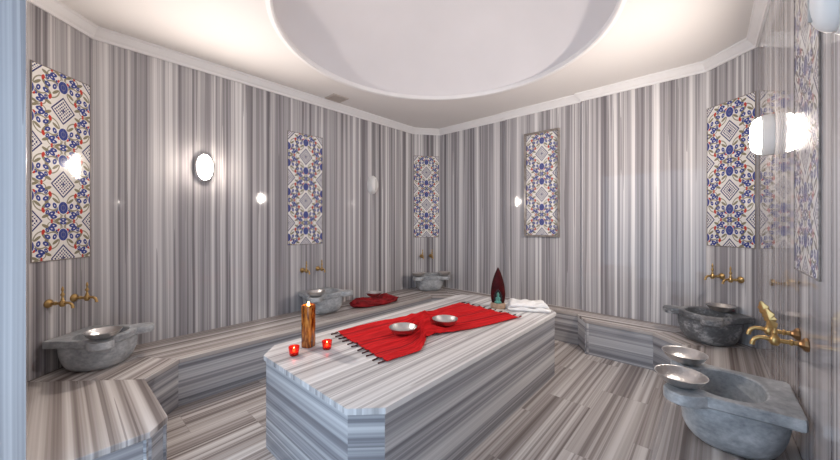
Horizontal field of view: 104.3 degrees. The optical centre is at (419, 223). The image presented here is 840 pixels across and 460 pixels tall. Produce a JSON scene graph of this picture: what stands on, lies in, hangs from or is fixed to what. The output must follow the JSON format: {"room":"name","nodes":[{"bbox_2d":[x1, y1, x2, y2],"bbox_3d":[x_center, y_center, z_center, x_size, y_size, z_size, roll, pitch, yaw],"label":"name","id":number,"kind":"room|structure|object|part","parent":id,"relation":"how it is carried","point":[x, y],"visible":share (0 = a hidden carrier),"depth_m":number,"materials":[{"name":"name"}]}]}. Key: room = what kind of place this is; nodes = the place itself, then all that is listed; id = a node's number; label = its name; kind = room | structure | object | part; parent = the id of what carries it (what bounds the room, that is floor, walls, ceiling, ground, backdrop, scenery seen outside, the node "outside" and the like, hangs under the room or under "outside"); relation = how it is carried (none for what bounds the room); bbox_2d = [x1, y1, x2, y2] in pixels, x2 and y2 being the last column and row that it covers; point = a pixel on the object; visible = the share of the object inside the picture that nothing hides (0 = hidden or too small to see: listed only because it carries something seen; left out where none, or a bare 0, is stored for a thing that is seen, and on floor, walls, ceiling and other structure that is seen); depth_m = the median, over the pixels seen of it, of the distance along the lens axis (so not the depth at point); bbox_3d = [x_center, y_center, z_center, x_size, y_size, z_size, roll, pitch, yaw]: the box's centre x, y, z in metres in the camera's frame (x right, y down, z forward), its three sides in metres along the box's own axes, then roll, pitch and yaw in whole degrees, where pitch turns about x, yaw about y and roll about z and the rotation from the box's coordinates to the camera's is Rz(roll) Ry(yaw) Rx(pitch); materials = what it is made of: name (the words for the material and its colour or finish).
{"room":"spa","nodes":[
{"label":"spa","id":0,"kind":"room"},
{"bbox_2d":[27,1,91,380],"bbox_3d":[-2.567,-0.085,2.276,0.140,3.070,0.438,0,0,-3],"label":"wall","id":1,"kind":"structure","parent":0,"point":[52,43],"depth_m":2.22,"materials":[{"name":"stone"}]},
{"bbox_2d":[44,286,74,307],"bbox_3d":[-2.411,0.494,2.193,0.171,0.147,0.058,0,0,-3],"label":"tap","id":2,"kind":"object","parent":1,"relation":"attached to","point":[48,303],"visible":1,"depth_m":2.19,"materials":[{"name":"gold metal"}]},
{"bbox_3d":[-2.401,0.466,2.194,0.022,0.090,0.022,0,0,-3],"label":"handle","id":3,"kind":"part","parent":2,"relation":"part of","materials":[{"name":"gold metal"}]},
{"bbox_3d":[-2.360,0.545,2.196,0.069,0.046,0.019,0,0,-3],"label":"spout","id":4,"kind":"part","parent":2,"relation":"part of","materials":[{"name":"gold metal"}]},
{"bbox_2d":[30,60,90,262],"bbox_3d":[-2.495,-0.399,2.283,0.008,1.299,0.397,0,0,-3],"label":"tile panel","id":5,"kind":"object","parent":1,"relation":"attached to","point":[60,104],"visible":1,"depth_m":2.25,"materials":[{"name":"tile"}]},
{"bbox_2d":[70,282,97,301],"bbox_3d":[-2.419,0.494,2.363,0.171,0.147,0.058,0,0,-3],"label":"tap","id":6,"kind":"object","parent":1,"relation":"attached to","point":[74,297],"visible":1,"depth_m":2.35,"materials":[{"name":"gold metal"}]},
{"bbox_3d":[-2.409,0.466,2.363,0.022,0.090,0.022,0,0,-3],"label":"handle","id":7,"kind":"part","parent":6,"relation":"part of","materials":[{"name":"gold metal"}]},
{"bbox_3d":[-2.368,0.545,2.365,0.069,0.046,0.019,0,0,-3],"label":"spout","id":8,"kind":"part","parent":6,"relation":"part of","materials":[{"name":"gold metal"}]},
{"bbox_2d":[27,0,770,135],"bbox_3d":[0.125,-1.456,2.550,3.836,0.088,4.230,0,0,42],"label":"trim","id":9,"kind":"structure","parent":1,"relation":"attached to","point":[55,8],"depth_m":3.12,"materials":[{"name":"white paint"}]},
{"bbox_2d":[92,39,412,344],"bbox_3d":[-1.364,-0.085,3.867,0.140,3.070,3.565,0,0,42],"label":"wall","id":10,"kind":"structure","parent":0,"point":[180,253],"depth_m":3.13,"materials":[{"name":"stone"}]},
{"bbox_2d":[194,154,212,180],"bbox_3d":[-1.982,-0.520,3.007,0.105,0.250,0.140,0,0,42],"label":"wall lamp","id":11,"kind":"object","parent":10,"relation":"attached to","point":[203,166],"visible":1,"depth_m":2.97,"materials":[{"name":"white glass"}]},
{"bbox_2d":[287,130,322,244],"bbox_3d":[-1.329,-0.400,3.799,0.008,1.282,0.437,0,0,42],"label":"tile panel","id":12,"kind":"object","parent":10,"relation":"attached to","point":[304,151],"visible":1,"depth_m":3.79,"materials":[{"name":"tile"}]},
{"bbox_2d":[300,261,309,273],"bbox_3d":[-1.297,0.494,3.715,0.171,0.147,0.058,0,0,42],"label":"tap","id":13,"kind":"object","parent":10,"relation":"attached to","point":[302,270],"visible":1,"depth_m":3.70,"materials":[{"name":"gold metal"}]},
{"bbox_2d":[316,260,325,272],"bbox_3d":[-1.166,0.494,3.860,0.171,0.147,0.058,0,0,42],"label":"tap","id":14,"kind":"object","parent":10,"relation":"attached to","point":[318,268],"visible":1,"depth_m":3.85,"materials":[{"name":"gold metal"}]},
{"bbox_2d":[367,176,377,193],"bbox_3d":[-0.639,-0.535,4.489,0.108,0.250,0.140,0,0,42],"label":"wall lamp","id":15,"kind":"object","parent":10,"relation":"attached to","point":[372,183],"visible":1,"depth_m":4.45,"materials":[{"name":"white glass"}]},
{"bbox_2d":[370,177,377,192],"bbox_3d":[-0.620,-0.535,4.471,0.049,0.229,0.128,0,0,42],"label":"diffuser","id":16,"kind":"object","parent":15,"relation":"attached to","point":[373,180],"depth_m":4.45,"materials":[{"name":"white glass"}]},
{"bbox_2d":[59,0,753,128],"bbox_3d":[-0.335,-1.820,2.090,4.100,0.640,5.850,0,0,42],"label":"ceiling","id":17,"kind":"structure","parent":0,"point":[648,37],"depth_m":3.02,"materials":[{"name":"beige paint"}]},
{"bbox_2d":[325,93,348,102],"bbox_3d":[-0.991,-1.494,3.890,0.190,0.012,0.210,0,0,42],"label":"ceiling vent","id":18,"kind":"object","parent":17,"relation":"in","point":[334,97],"visible":1,"depth_m":3.89,"materials":[{"name":"beige"}]},
{"bbox_2d":[265,0,626,100],"bbox_3d":[0.172,-1.507,2.649,2.590,0.046,2.590,0,0,42],"label":"trim","id":19,"kind":"structure","parent":17,"relation":"attached to","point":[618,9],"depth_m":3.15,"materials":[{"name":"white paint"}]},
{"bbox_2d":[167,340,666,459],"bbox_3d":[-0.335,1.400,2.090,4.100,0.100,5.850,0,0,42],"label":"floor","id":20,"kind":"structure","parent":0,"point":[592,407],"depth_m":2.23,"materials":[{"name":"stone"}]},
{"bbox_2d":[264,295,555,459],"bbox_3d":[0.140,1.071,2.532,1.083,0.557,2.292,0,0,42],"label":"platform","id":21,"kind":"object","parent":20,"relation":"on","point":[441,400],"visible":0.87,"depth_m":1.82,"materials":[{"name":"stone"}]},
{"bbox_2d":[288,344,299,356],"bbox_3d":[-0.761,0.766,1.974,0.063,0.053,0.063,0,0,42],"label":"votive candle","id":22,"kind":"object","parent":21,"relation":"on","point":[293,349],"visible":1,"depth_m":1.95,"materials":[{"name":"red glass"}]},
{"bbox_3d":[-0.610,1.085,1.703,0.830,0.529,0.030,0,0,42],"label":"panel","id":23,"kind":"part","parent":21,"relation":"part of","materials":[{"name":"stone"}]},
{"bbox_2d":[301,301,314,347],"bbox_3d":[-0.722,0.647,2.115,0.072,0.292,0.072,0,0,19],"label":"pillar candle","id":24,"kind":"object","parent":21,"relation":"on","point":[308,309],"visible":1,"depth_m":2.08,"materials":[{"name":"brown wax"}]},
{"bbox_2d":[322,339,331,349],"bbox_3d":[-0.589,0.766,2.069,0.063,0.053,0.063,0,0,42],"label":"votive candle","id":25,"kind":"object","parent":21,"relation":"on","point":[326,343],"visible":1,"depth_m":2.05,"materials":[{"name":"red glass"}]},
{"bbox_3d":[-0.234,1.085,1.432,0.160,0.529,0.030,0,0,-3],"label":"panel","id":26,"kind":"part","parent":21,"relation":"part of","materials":[{"name":"stone"}]},
{"bbox_2d":[331,302,520,363],"bbox_3d":[0.107,0.741,2.565,1.462,0.101,0.698,0,0,-40],"label":"cloth","id":27,"kind":"object","parent":21,"relation":"on","point":[376,337],"visible":0.92,"depth_m":2.39,"materials":[{"name":"fabric"}]},
{"bbox_2d":[389,322,416,335],"bbox_3d":[-0.120,0.753,2.308,0.198,0.054,0.198,0,0,42],"label":"bowl","id":28,"kind":"object","parent":27,"relation":"on","point":[402,328],"visible":1,"depth_m":2.35,"materials":[{"name":"silver metal"}]},
{"bbox_2d":[432,315,457,326],"bbox_3d":[0.193,0.753,2.510,0.198,0.054,0.198,0,0,-15],"label":"bowl","id":29,"kind":"object","parent":27,"relation":"on","point":[441,320],"visible":1,"depth_m":2.55,"materials":[{"name":"silver metal"}]},
{"bbox_3d":[0.514,1.085,2.181,0.030,0.529,2.022,0,0,42],"label":"panel","id":30,"kind":"part","parent":21,"relation":"part of","materials":[{"name":"stone"}]},
{"bbox_2d":[490,268,505,308],"bbox_3d":[0.735,0.603,3.078,0.138,0.380,0.096,0,0,13],"label":"ornament","id":31,"kind":"object","parent":21,"relation":"on","point":[497,287],"visible":0.99,"depth_m":3.06,"materials":[{"name":"red stone"}]},
{"bbox_2d":[507,298,550,312],"bbox_3d":[1.006,0.752,3.042,0.376,0.081,0.256,0,0,14],"label":"folded towel","id":32,"kind":"object","parent":21,"relation":"on","point":[524,305],"visible":1,"depth_m":2.95,"materials":[{"name":"white fabric"}]},
{"bbox_2d":[27,287,801,459],"bbox_3d":[0.119,1.173,2.549,3.829,0.353,4.236,0,0,42],"label":"bench","id":33,"kind":"object","parent":20,"relation":"on","point":[120,411],"visible":0.69,"depth_m":2.35,"materials":[{"name":"stone"}]},
{"bbox_3d":[-1.861,1.013,1.845,1.215,0.032,0.519,0,0,42],"label":"seat","id":34,"kind":"part","parent":33,"relation":"part of","materials":[{"name":"stone"}]},
{"bbox_2d":[42,322,154,371],"bbox_3d":[-2.264,0.884,2.321,0.445,0.225,0.476,0,0,-3],"label":"stone basin","id":35,"kind":"object","parent":33,"relation":"on","point":[76,353],"visible":0.94,"depth_m":2.18,"materials":[{"name":"grey stone"}]},
{"bbox_2d":[82,326,122,339],"bbox_3d":[-2.132,0.744,2.197,0.198,0.054,0.198,0,0,25],"label":"bowl","id":36,"kind":"object","parent":35,"relation":"on","point":[101,333],"visible":1,"depth_m":2.20,"materials":[{"name":"silver metal"}]},
{"bbox_3d":[-2.133,1.013,2.297,0.729,0.032,0.438,0,0,-3],"label":"seat","id":37,"kind":"part","parent":33,"relation":"part of","materials":[{"name":"stone"}]},
{"bbox_3d":[-1.456,1.190,1.420,0.025,0.321,0.448,0,0,42],"label":"panel","id":38,"kind":"part","parent":33,"relation":"part of","materials":[{"name":"stone"}]},
{"bbox_3d":[-1.323,1.190,1.627,0.125,0.321,0.116,0,0,42],"label":"panel","id":39,"kind":"part","parent":33,"relation":"part of","materials":[{"name":"stone"}]},
{"bbox_3d":[-1.794,1.190,2.253,0.025,0.321,0.324,0,0,-1],"label":"panel","id":40,"kind":"part","parent":33,"relation":"part of","materials":[{"name":"stone"}]},
{"bbox_3d":[-1.553,1.190,1.880,0.630,0.321,0.025,0,0,41],"label":"panel","id":41,"kind":"part","parent":33,"relation":"part of","materials":[{"name":"stone"}]},
{"bbox_3d":[-1.080,1.013,3.610,0.626,0.032,3.562,0,0,42],"label":"seat","id":42,"kind":"part","parent":33,"relation":"part of","materials":[{"name":"stone"}]},
{"bbox_3d":[-0.821,1.190,3.478,0.025,0.321,2.881,0,0,43],"label":"panel","id":43,"kind":"part","parent":33,"relation":"part of","materials":[{"name":"stone"}]},
{"bbox_2d":[298,287,352,314],"bbox_3d":[-1.093,0.884,3.713,0.445,0.225,0.554,0,0,42],"label":"stone basin","id":44,"kind":"object","parent":33,"relation":"on","point":[331,301],"visible":0.83,"depth_m":3.60,"materials":[{"name":"grey stone"}]},
{"bbox_2d":[306,289,325,296],"bbox_3d":[-1.105,0.744,3.475,0.198,0.054,0.198,0,0,2],"label":"bowl","id":45,"kind":"object","parent":44,"relation":"on","point":[317,292],"visible":1,"depth_m":3.46,"materials":[{"name":"silver metal"}]},
{"bbox_2d":[349,293,398,307],"bbox_3d":[-0.560,0.950,4.092,0.695,0.095,0.347,0,0,-41],"label":"towel","id":46,"kind":"object","parent":33,"relation":"on","point":[385,298],"visible":0.98,"depth_m":3.98,"materials":[{"name":"red fabric"}]},
{"bbox_2d":[366,291,380,296],"bbox_3d":[-0.579,0.881,4.077,0.198,0.054,0.198,0,0,19],"label":"bowl","id":47,"kind":"object","parent":46,"relation":"on","point":[369,293],"visible":1,"depth_m":4.09,"materials":[{"name":"silver metal"}]},
{"bbox_2d":[413,272,449,290],"bbox_3d":[0.141,0.884,4.949,0.554,0.225,0.445,0,0,-11],"label":"stone basin","id":48,"kind":"object","parent":33,"relation":"on","point":[432,281],"visible":0.92,"depth_m":4.79,"materials":[{"name":"grey stone"}]},
{"bbox_2d":[412,272,424,276],"bbox_3d":[-0.019,0.744,4.775,0.198,0.054,0.198,0,0,36],"label":"bowl","id":49,"kind":"object","parent":48,"relation":"on","point":[417,274],"visible":1,"depth_m":4.73,"materials":[{"name":"silver metal"}]},
{"bbox_2d":[437,271,449,275],"bbox_3d":[0.354,0.744,4.848,0.198,0.054,0.198,0,0,-9],"label":"bowl","id":50,"kind":"object","parent":48,"relation":"on","point":[442,273],"visible":1,"depth_m":4.81,"materials":[{"name":"silver metal"}]},
{"bbox_3d":[0.169,1.013,4.834,0.442,0.032,0.712,0,0,-11],"label":"seat","id":51,"kind":"part","parent":33,"relation":"part of","materials":[{"name":"stone"}]},
{"bbox_3d":[0.308,1.190,4.544,0.306,0.321,0.025,0,0,-1],"label":"panel","id":52,"kind":"part","parent":33,"relation":"part of","materials":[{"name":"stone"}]},
{"bbox_3d":[1.363,1.013,3.991,3.197,0.032,0.428,0,0,42],"label":"seat","id":53,"kind":"part","parent":33,"relation":"part of","materials":[{"name":"stone"}]},
{"bbox_3d":[1.422,1.190,3.949,0.926,0.321,0.025,0,0,42],"label":"panel","id":54,"kind":"part","parent":33,"relation":"part of","materials":[{"name":"stone"}]},
{"bbox_3d":[1.752,1.190,3.503,0.025,0.321,0.260,0,0,7],"label":"panel","id":55,"kind":"part","parent":33,"relation":"part of","materials":[{"name":"stone"}]},
{"bbox_3d":[1.941,1.190,3.210,0.586,0.321,0.025,0,0,42],"label":"panel","id":56,"kind":"part","parent":33,"relation":"part of","materials":[{"name":"stone"}]},
{"bbox_3d":[2.174,1.190,2.853,0.025,0.321,0.320,0,0,-6],"label":"panel","id":57,"kind":"part","parent":33,"relation":"part of","materials":[{"name":"stone"}]},
{"bbox_3d":[2.417,1.013,2.806,0.529,0.032,0.434,0,0,-4],"label":"seat","id":58,"kind":"part","parent":33,"relation":"part of","materials":[{"name":"stone"}]},
{"bbox_2d":[663,305,754,345],"bbox_3d":[2.451,0.875,2.784,0.445,0.245,0.515,0,0,-3],"label":"stone basin","id":59,"kind":"object","parent":33,"relation":"on","point":[702,324],"visible":0.97,"depth_m":2.65,"materials":[{"name":"stone"}]},
{"bbox_2d":[705,303,736,312],"bbox_3d":[2.570,0.724,2.790,0.198,0.054,0.198,0,0,13],"label":"bowl","id":60,"kind":"object","parent":59,"relation":"on","point":[718,307],"visible":1,"depth_m":2.78,"materials":[{"name":"silver metal"}]},
{"bbox_3d":[1.507,1.013,1.599,0.498,0.032,3.093,0,0,42],"label":"seat","id":61,"kind":"part","parent":33,"relation":"part of","materials":[{"name":"stone"}]},
{"bbox_2d":[663,359,808,459],"bbox_3d":[1.435,0.872,1.529,0.445,0.250,0.554,0,0,41],"label":"stone basin","id":62,"kind":"object","parent":33,"relation":"on","point":[741,414],"visible":0.88,"depth_m":1.40,"materials":[{"name":"grey stone"}]},
{"bbox_2d":[654,364,708,388],"bbox_3d":[1.206,0.719,1.511,0.198,0.054,0.198,0,0,31],"label":"bowl","id":63,"kind":"object","parent":62,"relation":"on","point":[678,376],"visible":1,"depth_m":1.53,"materials":[{"name":"silver metal"}]},
{"bbox_2d":[662,345,708,364],"bbox_3d":[1.424,0.719,1.759,0.198,0.054,0.198,0,0,-27],"label":"bowl","id":64,"kind":"object","parent":62,"relation":"on","point":[682,355],"visible":1,"depth_m":1.78,"materials":[{"name":"silver metal"}]},
{"bbox_2d":[413,134,439,286],"bbox_3d":[0.088,-0.085,5.253,0.444,3.070,0.140,0,0,-11],"label":"wall","id":65,"kind":"structure","parent":0,"point":[423,145],"depth_m":5.18,"materials":[{"name":"stone"}]},
{"bbox_2d":[414,155,438,237],"bbox_3d":[0.102,-0.430,5.182,0.412,1.292,0.008,0,0,-11],"label":"tile panel","id":66,"kind":"object","parent":65,"relation":"attached to","point":[426,168],"visible":1,"depth_m":5.18,"materials":[{"name":"tile"}]},
{"bbox_2d":[440,72,705,325],"bbox_3d":[1.534,-0.085,4.181,3.207,3.070,0.155,0,0,43],"label":"wall","id":67,"kind":"structure","parent":0,"point":[631,243],"depth_m":3.64,"materials":[{"name":"stone"}]},
{"bbox_2d":[524,128,559,236],"bbox_3d":[1.524,-0.500,4.098,0.444,1.324,0.032,0,0,42],"label":"tile panel","id":68,"kind":"object","parent":67,"relation":"attached to","point":[541,148],"visible":1,"depth_m":4.10,"materials":[{"name":"tile"}]},
{"bbox_2d":[706,47,757,348],"bbox_3d":[2.752,-0.085,2.830,0.140,3.070,0.438,0,0,-4],"label":"wall","id":69,"kind":"structure","parent":0,"point":[737,77],"depth_m":2.79,"materials":[{"name":"stone"}]},
{"bbox_2d":[704,263,724,279],"bbox_3d":[2.599,0.424,2.891,0.171,0.147,0.058,0,0,-3],"label":"tap","id":70,"kind":"object","parent":69,"relation":"attached to","point":[721,275],"visible":1,"depth_m":2.88,"materials":[{"name":"gold metal"}]},
{"bbox_2d":[707,91,755,248],"bbox_3d":[2.680,-0.432,2.826,0.009,1.267,0.412,0,0,-4],"label":"tile panel","id":71,"kind":"object","parent":69,"relation":"attached to","point":[731,161],"visible":1,"depth_m":2.81,"materials":[{"name":"tile"}]},
{"bbox_2d":[722,266,744,283],"bbox_3d":[2.607,0.429,2.731,0.171,0.147,0.058,0,0,-3],"label":"tap","id":72,"kind":"object","parent":69,"relation":"attached to","point":[730,279],"visible":1,"depth_m":2.72,"materials":[{"name":"gold metal"}]},
{"bbox_2d":[758,0,839,459],"bbox_3d":[1.569,-0.085,1.220,0.140,3.070,3.577,0,0,41],"label":"wall","id":73,"kind":"structure","parent":0,"point":[797,300],"depth_m":1.46,"materials":[{"name":"stone"}]},
{"bbox_2d":[750,114,774,155],"bbox_3d":[2.117,-0.545,2.022,0.105,0.250,0.140,0,0,41],"label":"wall lamp","id":74,"kind":"object","parent":73,"relation":"attached to","point":[762,130],"visible":0.98,"depth_m":1.98,"materials":[{"name":"white glass"}]},
{"bbox_2d":[750,117,761,153],"bbox_3d":[2.096,-0.545,2.040,0.049,0.229,0.128,0,0,41],"label":"diffuser","id":75,"kind":"object","parent":74,"relation":"attached to","point":[756,127],"depth_m":2.01,"materials":[{"name":"white glass"}]},
{"bbox_2d":[746,301,800,340],"bbox_3d":[1.594,0.436,1.478,0.171,0.162,0.058,0,0,42],"label":"tap","id":76,"kind":"object","parent":73,"relation":"attached to","point":[796,333],"visible":0.6,"depth_m":1.48,"materials":[{"name":"gold metal"}]},
{"bbox_3d":[1.556,0.494,1.512,0.069,0.046,0.019,0,0,42],"label":"spout","id":77,"kind":"part","parent":76,"relation":"part of","materials":[{"name":"gold metal"}]},
{"bbox_3d":[1.576,0.407,1.493,0.046,0.106,0.022,0,0,42],"label":"handle","id":78,"kind":"part","parent":76,"relation":"part of","materials":[{"name":"gold metal"}]},
{"bbox_2d":[749,308,809,352],"bbox_3d":[1.484,0.436,1.353,0.171,0.162,0.058,0,0,41],"label":"tap","id":79,"kind":"object","parent":73,"relation":"attached to","point":[774,339],"visible":1,"depth_m":1.35,"materials":[{"name":"gold metal"}]},
{"bbox_3d":[1.446,0.494,1.387,0.069,0.046,0.019,0,0,41],"label":"spout","id":80,"kind":"part","parent":79,"relation":"part of","materials":[{"name":"gold metal"}]},
{"bbox_3d":[1.466,0.407,1.368,0.046,0.106,0.022,0,0,41],"label":"handle","id":81,"kind":"part","parent":79,"relation":"part of","materials":[{"name":"gold metal"}]},
{"bbox_2d":[794,0,820,281],"bbox_3d":[1.564,-0.430,1.323,0.008,1.272,0.442,0,0,41],"label":"tile panel","id":82,"kind":"object","parent":73,"relation":"attached to","point":[807,40],"visible":1,"depth_m":1.31,"materials":[{"name":"tile"}]},
{"bbox_2d":[807,0,839,34],"bbox_3d":[1.065,-0.605,0.829,0.108,0.250,0.140,0,0,41],"label":"wall lamp","id":83,"kind":"object","parent":73,"relation":"attached to","point":[824,15],"visible":1,"depth_m":0.83,"materials":[{"name":"white glass"}]},
{"bbox_3d":[-2.086,-0.085,1.604,1.206,3.070,0.140,0,0,42],"label":"wall","id":84,"kind":"structure","parent":0,"visible":0},
{"bbox_2d":[0,0,26,459],"bbox_3d":[-1.708,0.190,1.070,0.070,2.520,0.535,0,0,42],"label":"trim","id":85,"kind":"structure","parent":84,"relation":"attached to","point":[13,13],"depth_m":1.22,"materials":[{"name":"stone"}]}
]}

